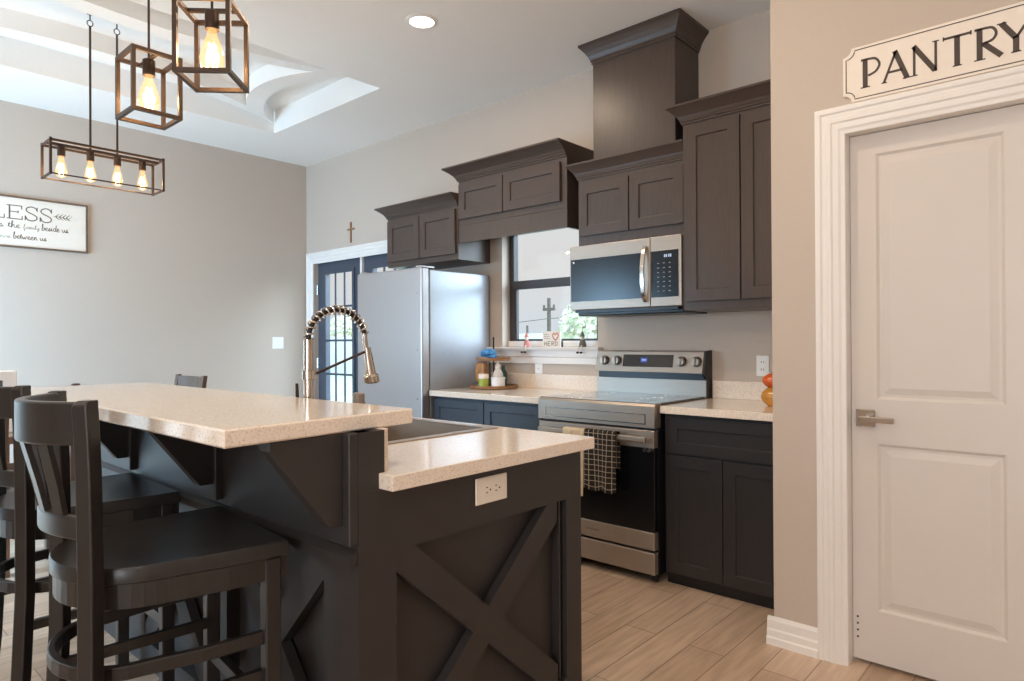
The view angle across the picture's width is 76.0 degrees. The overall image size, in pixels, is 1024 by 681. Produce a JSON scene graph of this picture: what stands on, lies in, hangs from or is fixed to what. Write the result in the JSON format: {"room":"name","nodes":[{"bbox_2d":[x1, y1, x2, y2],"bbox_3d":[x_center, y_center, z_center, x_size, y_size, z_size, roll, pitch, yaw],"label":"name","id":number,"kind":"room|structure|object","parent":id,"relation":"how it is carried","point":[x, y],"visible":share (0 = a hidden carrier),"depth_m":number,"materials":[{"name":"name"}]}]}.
{"room":"kitchen","nodes":[
{"label":"kitchen","id":0,"kind":"room"},
{"bbox_2d":[0,100,306,462],"bbox_3d":[-4.506,-0.239,4.265,0.140,3.170,6.970,0,0,42],"label":"wall","id":1,"kind":"structure","parent":0,"point":[198,276],"depth_m":5.73,"materials":[{"name":"paint"}]},
{"bbox_2d":[0,194,87,253],"bbox_3d":[-3.865,-0.901,4.866,0.024,0.390,1.242,0,0,42],"label":"wall sign","id":2,"kind":"object","parent":1,"relation":"attached to","point":[25,222],"visible":1,"depth_m":5.10,"materials":[{"name":"white wood"}]},
{"bbox_2d":[272,337,283,348],"bbox_3d":[-2.344,0.025,6.572,0.012,0.118,0.120,0,0,42],"label":"light switch","id":3,"kind":"object","parent":1,"relation":"attached to","point":[277,342],"visible":1,"depth_m":6.57,"materials":[{"name":"white plastic"}]},
{"bbox_2d":[0,0,769,166],"bbox_3d":[-1.232,-1.957,1.438,8.730,0.255,7.110,0,0,42],"label":"ceiling","id":4,"kind":"structure","parent":0,"point":[478,53],"depth_m":4.41,"materials":[{"name":"paint"}]},
{"bbox_2d":[40,14,164,195],"bbox_3d":[-2.534,-1.487,4.083,0.193,1.044,0.628,0,0,42],"label":"linear chandelier","id":5,"kind":"object","parent":4,"relation":"hanging from","point":[61,148],"visible":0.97,"depth_m":4.02,"materials":[{"name":"brown metal"}]},
{"bbox_2d":[57,146,64,156],"bbox_3d":[-2.687,-1.129,3.908,0.042,0.062,0.042,0,0,42],"label":"socket","id":6,"kind":"object","parent":5,"relation":"attached to","point":[60,149],"depth_m":3.89,"materials":[{"name":"brown metal"}]},
{"bbox_2d":[86,151,94,161],"bbox_3d":[-2.586,-1.130,4.022,0.042,0.062,0.042,0,0,42],"label":"socket","id":7,"kind":"object","parent":5,"relation":"attached to","point":[89,154],"depth_m":4.01,"materials":[{"name":"brown metal"}]},
{"bbox_2d":[113,156,120,166],"bbox_3d":[-2.487,-1.130,4.132,0.042,0.062,0.042,0,0,42],"label":"socket","id":8,"kind":"object","parent":5,"relation":"attached to","point":[116,159],"depth_m":4.12,"materials":[{"name":"brown metal"}]},
{"bbox_2d":[139,161,145,170],"bbox_3d":[-2.391,-1.130,4.240,0.042,0.062,0.042,0,0,42],"label":"socket","id":9,"kind":"object","parent":5,"relation":"attached to","point":[142,164],"depth_m":4.22,"materials":[{"name":"brown metal"}]},
{"bbox_2d":[115,0,182,130],"bbox_3d":[-1.322,-1.314,2.386,0.169,1.024,0.169,0,0,42],"label":"pendant lantern","id":10,"kind":"object","parent":4,"relation":"hanging from","point":[147,64],"visible":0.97,"depth_m":2.37,"materials":[{"name":"brown metal"}]},
{"bbox_2d":[142,58,154,77],"bbox_3d":[-1.321,-0.993,2.385,0.042,0.062,0.042,0,0,42],"label":"socket","id":11,"kind":"object","parent":10,"relation":"attached to","point":[148,64],"depth_m":2.37,"materials":[{"name":"brown metal"}]},
{"bbox_2d":[0,0,346,122],"bbox_3d":[-2.482,-1.950,4.153,1.470,0.120,2.860,0,0,42],"label":"tray ceiling recess","id":12,"kind":"structure","parent":4,"relation":"attached to","point":[282,71],"depth_m":4.25,"materials":[{"name":"paint"}]},
{"bbox_2d":[172,0,248,93],"bbox_3d":[-0.934,-1.315,2.039,0.169,1.028,0.169,0,0,-3],"label":"pendant lantern","id":13,"kind":"object","parent":4,"relation":"hanging from","point":[211,22],"visible":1,"depth_m":2.03,"materials":[{"name":"brown metal"}]},
{"bbox_2d":[205,9,218,32],"bbox_3d":[-0.933,-0.996,2.039,0.042,0.062,0.042,0,0,-3],"label":"socket","id":14,"kind":"object","parent":13,"relation":"attached to","point":[211,15],"depth_m":2.02,"materials":[{"name":"brown metal"}]},
{"bbox_2d":[406,13,437,28],"bbox_3d":[-0.515,-1.821,3.747,0.184,0.008,0.184,0,0,42],"label":"recessed light","id":15,"kind":"object","parent":4,"relation":"in","point":[416,20],"visible":1,"depth_m":3.74,"materials":[{"name":"white paint"}]},
{"bbox_2d":[0,539,936,680],"bbox_3d":[-1.229,1.291,1.413,8.530,0.060,6.870,0,0,42],"label":"floor","id":16,"kind":"structure","parent":0,"point":[635,627],"depth_m":2.74,"materials":[{"name":"brown wood"}]},
{"bbox_2d":[5,432,12,577],"bbox_3d":[-2.729,0.896,4.069,0.840,0.760,1.000,0,0,42],"label":"dining table","id":17,"kind":"object","parent":16,"relation":"on","point":[10,441],"visible":0.09,"depth_m":3.53,"materials":[{"name":"brown wood"}]},
{"bbox_2d":[0,370,16,432],"bbox_3d":[-2.866,0.343,3.695,0.120,0.344,0.100,0,0,42],"label":"vase","id":18,"kind":"object","parent":17,"relation":"on","point":[9,377],"visible":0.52,"depth_m":3.67,"materials":[{"name":"ceramic"}]},
{"bbox_2d":[5,383,79,559],"bbox_3d":[-2.665,0.754,3.543,0.517,1.040,0.452,0,0,42],"label":"dining chair","id":19,"kind":"object","parent":16,"relation":"on","point":[10,466],"visible":0.18,"depth_m":3.54,"materials":[{"name":"brown wood"}]},
{"bbox_2d":[0,380,179,680],"bbox_3d":[-1.514,0.701,2.234,0.500,1.128,0.544,0,0,43],"label":"bar stool","id":20,"kind":"object","parent":16,"relation":"on","point":[127,497],"visible":0.66,"depth_m":2.03,"materials":[{"name":"black wood"}]},
{"bbox_2d":[14,390,287,680],"bbox_3d":[-0.947,0.696,1.698,0.544,1.128,0.500,0,0,-42],"label":"bar stool","id":21,"kind":"object","parent":16,"relation":"on","point":[126,570],"visible":1,"depth_m":1.56,"materials":[{"name":"black wood"}]},
{"bbox_2d":[174,374,207,387],"bbox_3d":[-2.337,0.755,4.314,0.452,1.040,0.517,0,0,42],"label":"dining chair","id":22,"kind":"object","parent":16,"relation":"on","point":[190,381],"visible":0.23,"depth_m":4.51,"materials":[{"name":"brown wood"}]},
{"bbox_2d":[99,420,581,680],"bbox_3d":[-0.863,0.748,2.526,1.940,1.028,1.150,0,0,42],"label":"kitchen island","id":23,"kind":"object","parent":16,"relation":"on","point":[427,582],"visible":0.56,"depth_m":1.90,"materials":[{"name":"grey paint"}]},
{"bbox_2d":[31,382,411,448],"bbox_3d":[-1.167,0.213,2.237,1.998,0.040,0.545,0,0,42],"label":"island countertop","id":24,"kind":"structure","parent":23,"relation":"on","point":[224,419],"depth_m":1.74,"materials":[{"name":"beige stone"}]},
{"bbox_2d":[375,417,593,491],"bbox_3d":[-0.771,0.307,2.637,2.055,0.150,0.877,0,0,42],"label":"island countertop","id":25,"kind":"structure","parent":23,"relation":"on","point":[410,464],"depth_m":1.99,"materials":[{"name":"beige stone"}]},
{"bbox_2d":[295,305,379,398],"bbox_3d":[-0.621,0.107,2.344,0.100,0.466,0.317,0,0,42],"label":"spring faucet","id":26,"kind":"object","parent":25,"relation":"on","point":[308,374],"visible":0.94,"depth_m":2.27,"materials":[{"name":"silver metal"}]},
{"bbox_2d":[352,392,365,403],"bbox_3d":[-0.479,0.250,2.052,0.044,0.176,0.044,0,0,42],"label":"soap bottle","id":27,"kind":"object","parent":25,"relation":"on","point":[358,397],"visible":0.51,"depth_m":2.04,"materials":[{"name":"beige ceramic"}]},
{"bbox_2d":[382,418,497,444],"bbox_3d":[-0.534,0.449,2.549,0.755,0.224,0.600,0,0,42],"label":"sink","id":28,"kind":"object","parent":25,"relation":"in","point":[419,429],"visible":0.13,"depth_m":2.72,"materials":[{"name":"silver metal"}]},
{"bbox_2d":[382,420,476,440],"bbox_3d":[-0.534,0.450,2.549,0.679,0.220,0.526,0,0,42],"label":"basin","id":29,"kind":"object","parent":28,"relation":"in","point":[418,428],"depth_m":2.75,"materials":[{"name":"silver metal"}]},
{"bbox_2d":[475,472,506,505],"bbox_3d":[-0.061,0.445,1.964,0.009,0.079,0.136,0,0,42],"label":"power outlet","id":30,"kind":"object","parent":23,"relation":"attached to","point":[492,488],"visible":1,"depth_m":1.96,"materials":[{"name":"beige plastic"}]},
{"bbox_2d":[484,480,500,497],"bbox_3d":[-0.059,0.444,1.962,0.001,0.040,0.074,0,0,42],"label":"receptacle","id":31,"kind":"object","parent":30,"relation":"attached to","point":[492,488],"depth_m":1.96,"materials":[{"name":"beige plastic"}]},
{"bbox_2d":[358,265,488,418],"bbox_3d":[-0.678,0.372,5.036,0.756,1.792,0.682,0,0,42],"label":"refrigerator","id":32,"kind":"object","parent":16,"relation":"on","point":[428,329],"visible":0.46,"depth_m":4.75,"materials":[{"name":"silver metal"}]},
{"bbox_2d":[434,396,543,430],"bbox_3d":[0.023,0.825,4.482,0.994,0.876,0.616,0,0,42],"label":"base cabinet","id":33,"kind":"object","parent":16,"relation":"on","point":[518,415],"visible":0.25,"depth_m":4.23,"materials":[{"name":"blue wood"}]},
{"bbox_2d":[429,372,598,403],"bbox_3d":[0.013,0.311,4.471,1.004,0.140,0.647,0,0,42],"label":"countertop","id":34,"kind":"structure","parent":33,"relation":"on","point":[531,387],"depth_m":4.48,"materials":[{"name":"beige stone"}]},
{"bbox_2d":[470,337,517,388],"bbox_3d":[-0.133,0.158,4.741,0.352,0.370,0.352,0,0,42],"label":"tiered tray","id":35,"kind":"object","parent":34,"relation":"on","point":[473,386],"visible":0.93,"depth_m":4.63,"materials":[{"name":"brown wood"}]},
{"bbox_2d":[475,362,487,382],"bbox_3d":[-0.223,0.232,4.774,0.090,0.150,0.048,0,0,42],"label":"snack bag","id":36,"kind":"object","parent":35,"relation":"on","point":[481,367],"visible":0.61,"depth_m":4.75,"materials":[{"name":"orange plastic"}]},
{"bbox_2d":[478,374,488,385],"bbox_3d":[-0.201,0.286,4.648,0.076,0.098,0.076,0,0,42],"label":"candle jar","id":37,"kind":"object","parent":35,"relation":"on","point":[483,379],"visible":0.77,"depth_m":4.62,"materials":[{"name":"green glass"}]},
{"bbox_2d":[481,349,496,357],"bbox_3d":[-0.164,0.094,4.681,0.151,0.075,0.080,0,0,42],"label":"bunch","id":38,"kind":"object","parent":35,"relation":"on","point":[489,353],"visible":0.98,"depth_m":4.64,"materials":[{"name":"blue fabric"}]},
{"bbox_2d":[491,377,504,385],"bbox_3d":[-0.099,0.296,4.647,0.104,0.076,0.104,0,0,42],"label":"canister","id":39,"kind":"object","parent":35,"relation":"on","point":[495,381],"visible":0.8,"depth_m":4.61,"materials":[{"name":"white ceramic"}]},
{"bbox_2d":[493,362,502,376],"bbox_3d":[-0.099,0.203,4.647,0.075,0.110,0.075,0,0,42],"label":"figurine","id":40,"kind":"object","parent":39,"relation":"on","point":[497,373],"visible":1,"depth_m":4.63,"materials":[{"name":"grey ceramic"}]},
{"bbox_2d":[501,365,506,385],"bbox_3d":[-0.063,0.257,4.780,0.056,0.154,0.055,0,0,42],"label":"bottle","id":41,"kind":"object","parent":35,"relation":"on","point":[503,370],"visible":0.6,"depth_m":4.76,"materials":[{"name":"green glass"}]},
{"bbox_2d":[538,350,711,581],"bbox_3d":[0.654,0.659,3.843,0.766,1.199,0.730,0,0,42],"label":"electric range","id":42,"kind":"object","parent":16,"relation":"on","point":[626,528],"visible":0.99,"depth_m":3.56,"materials":[{"name":"silver metal"}]},
{"bbox_2d":[563,426,584,495],"bbox_3d":[0.347,0.669,3.634,0.144,0.373,0.048,0,0,42],"label":"dish towel","id":43,"kind":"object","parent":42,"relation":"hanging from","point":[566,430],"visible":0.26,"depth_m":3.60,"materials":[{"name":"beige fabric"}]},
{"bbox_2d":[584,428,619,493],"bbox_3d":[0.479,0.644,3.517,0.204,0.334,0.058,0,0,42],"label":"dish towel","id":44,"kind":"object","parent":42,"relation":"hanging from","point":[601,462],"visible":0.91,"depth_m":3.49,"materials":[{"name":"black fabric"}]},
{"bbox_2d":[541,391,704,405],"bbox_3d":[0.642,0.340,3.832,0.760,0.025,0.577,0,0,42],"label":"cooktop","id":45,"kind":"object","parent":42,"relation":"in","point":[590,398],"depth_m":3.76,"materials":[{"name":"glass"}]},
{"bbox_2d":[665,414,773,608],"bbox_3d":[1.240,0.816,3.397,0.671,0.876,0.616,0,0,42],"label":"base cabinet","id":46,"kind":"object","parent":16,"relation":"on","point":[719,471],"visible":0.72,"depth_m":3.19,"materials":[{"name":"black paint"}]},
{"bbox_2d":[660,380,772,421],"bbox_3d":[1.226,0.302,3.389,0.676,0.140,0.647,0,0,42],"label":"countertop","id":47,"kind":"structure","parent":46,"relation":"on","point":[731,399],"depth_m":3.39,"materials":[{"name":"beige stone"}]},
{"bbox_2d":[761,372,772,405],"bbox_3d":[1.323,0.239,3.323,0.105,0.188,0.107,0,0,42],"label":"gourd","id":48,"kind":"object","parent":47,"relation":"on","point":[767,394],"visible":0.52,"depth_m":3.30,"materials":[{"name":"orange ceramic"}]},
{"bbox_2d":[306,10,771,398],"bbox_3d":[1.081,-0.269,4.047,8.770,3.170,0.140,0,0,42],"label":"wall","id":49,"kind":"structure","parent":0,"point":[341,190],"depth_m":4.95,"materials":[{"name":"paint"}]},
{"bbox_2d":[317,257,359,401],"bbox_3d":[-1.703,0.236,6.517,0.775,2.061,0.059,0,0,42],"label":"door","id":50,"kind":"structure","parent":49,"relation":"in","point":[352,265],"depth_m":6.56,"materials":[{"name":"wood"}]},
{"bbox_2d":[306,240,386,337],"bbox_3d":[-1.451,0.187,6.196,1.805,2.177,0.024,0,0,42],"label":"trim","id":51,"kind":"structure","parent":49,"relation":"attached to","point":[380,247],"depth_m":6.51,"materials":[{"name":"white paint"}]},
{"bbox_2d":[347,222,354,242],"bbox_3d":[-1.546,-1.037,6.284,0.110,0.197,0.014,0,0,42],"label":"wall cross","id":52,"kind":"object","parent":49,"relation":"attached to","point":[351,228],"visible":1,"depth_m":6.28,"materials":[{"name":"brown wood"}]},
{"bbox_2d":[360,257,363,273],"bbox_3d":[-1.420,0.230,6.228,0.030,2.068,0.025,0,0,42],"label":"trim","id":53,"kind":"structure","parent":49,"relation":"attached to","point":[361,258],"depth_m":6.22,"materials":[{"name":"white paint"}]},
{"bbox_2d":[364,253,395,272],"bbox_3d":[-1.106,0.231,5.986,0.758,2.061,0.057,0,0,42],"label":"door","id":54,"kind":"structure","parent":49,"relation":"in","point":[371,263],"depth_m":6.11,"materials":[{"name":"wood"}]},
{"bbox_2d":[374,192,489,269],"bbox_3d":[-0.647,-0.836,5.213,0.911,0.485,0.417,0,0,42],"label":"upper cabinet","id":55,"kind":"object","parent":49,"relation":"attached to","point":[422,231],"visible":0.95,"depth_m":5.03,"materials":[{"name":"brown paint"}]},
{"bbox_2d":[441,138,593,243],"bbox_3d":[0.027,-0.990,4.606,1.080,0.547,0.424,0,0,42],"label":"upper cabinet","id":56,"kind":"object","parent":49,"relation":"attached to","point":[530,188],"visible":0.97,"depth_m":4.40,"materials":[{"name":"brown paint"}]},
{"bbox_2d":[535,364,542,373],"bbox_3d":[0.194,0.183,4.738,0.072,0.116,0.009,0,0,42],"label":"power outlet","id":57,"kind":"object","parent":49,"relation":"attached to","point":[538,367],"visible":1,"depth_m":4.73,"materials":[{"name":"white plastic"}]},
{"bbox_2d":[486,228,602,364],"bbox_3d":[0.221,-0.344,4.770,1.095,1.025,0.195,0,0,42],"label":"window","id":58,"kind":"structure","parent":49,"relation":"in","point":[536,353],"depth_m":4.81,"materials":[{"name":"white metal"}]},
{"bbox_2d":[521,332,530,352],"bbox_3d":[0.101,0.017,4.763,0.054,0.152,0.078,0,0,42],"label":"figurine","id":59,"kind":"object","parent":58,"relation":"on","point":[526,342],"visible":0.99,"depth_m":4.75,"materials":[{"name":"pink fabric"}]},
{"bbox_2d":[543,298,554,330],"bbox_3d":[1.821,-0.314,32.140,0.732,3.540,0.228,0,0,42],"label":"utility pole","id":60,"kind":"object","parent":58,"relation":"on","point":[548,309],"visible":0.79,"depth_m":32.06,"materials":[{"name":"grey wood"}]},
{"bbox_2d":[519,317,561,322],"bbox_3d":[1.886,-0.814,32.181,40.014,1.538,0.495,0,0,43],"label":"power line","id":61,"kind":"object","parent":60,"relation":"attached to","point":[560,317],"visible":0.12,"depth_m":32.31,"materials":[{"name":"rubber"}]},
{"bbox_2d":[543,331,561,346],"bbox_3d":[0.282,-0.009,4.629,0.156,0.112,0.019,0,0,42],"label":"sign","id":62,"kind":"object","parent":58,"relation":"on","point":[550,338],"visible":0.98,"depth_m":4.62,"materials":[{"name":"white wood"}]},
{"bbox_2d":[576,331,586,353],"bbox_3d":[0.470,0.014,4.434,0.054,0.152,0.078,0,0,42],"label":"figurine","id":63,"kind":"object","parent":58,"relation":"on","point":[582,343],"visible":0.99,"depth_m":4.42,"materials":[{"name":"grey fabric"}]},
{"bbox_2d":[491,372,598,390],"bbox_3d":[0.221,0.292,4.705,1.004,0.102,0.021,0,0,42],"label":"backsplash","id":64,"kind":"structure","parent":49,"relation":"attached to","point":[547,381],"depth_m":4.63,"materials":[{"name":"beige stone"}]},
{"bbox_2d":[565,139,683,245],"bbox_3d":[0.753,-0.851,4.004,0.808,0.513,0.356,0,0,42],"label":"upper cabinet","id":65,"kind":"object","parent":49,"relation":"attached to","point":[637,193],"visible":0.87,"depth_m":3.87,"materials":[{"name":"brown paint"}]},
{"bbox_2d":[570,234,706,316],"bbox_3d":[0.751,-0.371,3.965,0.760,0.434,0.417,0,0,42],"label":"microwave","id":66,"kind":"object","parent":65,"relation":"attached to","point":[645,276],"visible":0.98,"depth_m":3.82,"materials":[{"name":"silver metal"}]},
{"bbox_2d":[578,8,708,158],"bbox_3d":[0.788,-1.469,3.970,0.691,0.720,0.360,0,0,42],"label":"hood chimney","id":67,"kind":"object","parent":49,"relation":"attached to","point":[642,69],"visible":0.85,"depth_m":3.85,"materials":[{"name":"brown paint"}]},
{"bbox_2d":[665,79,771,312],"bbox_3d":[1.264,-0.724,3.502,0.757,1.115,0.426,0,0,42],"label":"upper cabinet","id":68,"kind":"object","parent":49,"relation":"attached to","point":[727,134],"visible":0.66,"depth_m":3.41,"materials":[{"name":"brown paint"}]},
{"bbox_2d":[713,380,767,399],"bbox_3d":[1.435,0.282,3.623,0.676,0.102,0.021,0,0,42],"label":"backsplash","id":69,"kind":"structure","parent":49,"relation":"attached to","point":[747,390],"depth_m":3.74,"materials":[{"name":"beige stone"}]},
{"bbox_2d":[756,355,768,375],"bbox_3d":[1.400,0.142,3.662,0.072,0.116,0.009,0,0,42],"label":"power outlet","id":70,"kind":"object","parent":49,"relation":"attached to","point":[762,361],"visible":0.94,"depth_m":3.66,"materials":[{"name":"white plastic"}]},
{"bbox_2d":[759,360,765,364],"bbox_3d":[1.398,0.121,3.660,0.034,0.028,0.002,0,0,42],"label":"receptacle","id":71,"kind":"object","parent":70,"relation":"attached to","point":[761,362],"depth_m":3.66,"materials":[{"name":"plastic"}]},
{"bbox_2d":[759,367,765,371],"bbox_3d":[1.398,0.163,3.660,0.034,0.028,0.002,0,0,42],"label":"receptacle","id":72,"kind":"object","parent":70,"relation":"attached to","point":[761,369],"depth_m":3.66,"materials":[{"name":"plastic"}]},
{"bbox_2d":[770,0,1023,627],"bbox_3d":[2.692,-0.313,1.897,3.503,3.110,0.925,0,0,42],"label":"wall","id":73,"kind":"structure","parent":0,"point":[810,40],"depth_m":2.64,"materials":[{"name":"paint"}]},
{"bbox_2d":[766,615,817,658],"bbox_3d":[1.134,1.196,2.653,0.201,0.112,0.024,0,0,42],"label":"baseboard","id":74,"kind":"structure","parent":73,"relation":"attached to","point":[786,634],"depth_m":2.65,"materials":[{"name":"white paint"}]},
{"bbox_2d":[814,65,1023,665],"bbox_3d":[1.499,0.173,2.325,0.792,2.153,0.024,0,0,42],"label":"trim","id":75,"kind":"structure","parent":73,"relation":"attached to","point":[831,125],"depth_m":2.54,"materials":[{"name":"white paint"}]},
{"bbox_2d":[843,1,1023,102],"bbox_3d":[1.510,-1.012,2.319,0.624,0.206,0.015,0,0,42],"label":"sign","id":76,"kind":"object","parent":73,"relation":"attached to","point":[992,40],"visible":1,"depth_m":2.32,"materials":[{"name":"white wood"}]},
{"bbox_2d":[850,104,1023,680],"bbox_3d":[1.535,0.218,2.366,0.574,2.030,0.095,0,0,42],"label":"door","id":77,"kind":"structure","parent":73,"relation":"in","point":[937,207],"depth_m":2.37,"materials":[{"name":"white paint"}]},
{"label":"outside","id":78,"kind":"structure","parent":0,"visible":0},
{"bbox_2d":[330,375,351,402],"bbox_3d":[38.898,1.339,43.609,120.000,0.080,103.130,0,0,42],"label":"lawn","id":79,"kind":"structure","parent":78,"point":[340,379],"depth_m":19.90,"materials":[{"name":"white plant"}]},
{"bbox_2d":[330,316,351,336],"bbox_3d":[-8.609,0.087,33.957,2.449,2.885,2.470,0,0,42],"label":"tree","id":80,"kind":"object","parent":79,"relation":"on","point":[340,323],"visible":0.31,"depth_m":33.39,"materials":[{"name":"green plant"}]},
{"bbox_2d":[330,333,567,373],"bbox_3d":[-7.308,0.660,29.362,30.000,1.670,0.100,0,0,42],"label":"wall","id":81,"kind":"structure","parent":79,"relation":"on","point":[340,344],"depth_m":29.60,"materials":[{"name":"paint"}]},
{"bbox_2d":[558,305,596,338],"bbox_3d":[2.192,0.074,15.734,2.213,2.692,2.160,0,0,42],"label":"tree","id":82,"kind":"object","parent":79,"relation":"on","point":[588,325],"visible":0.12,"depth_m":15.26,"materials":[{"name":"green plant"}]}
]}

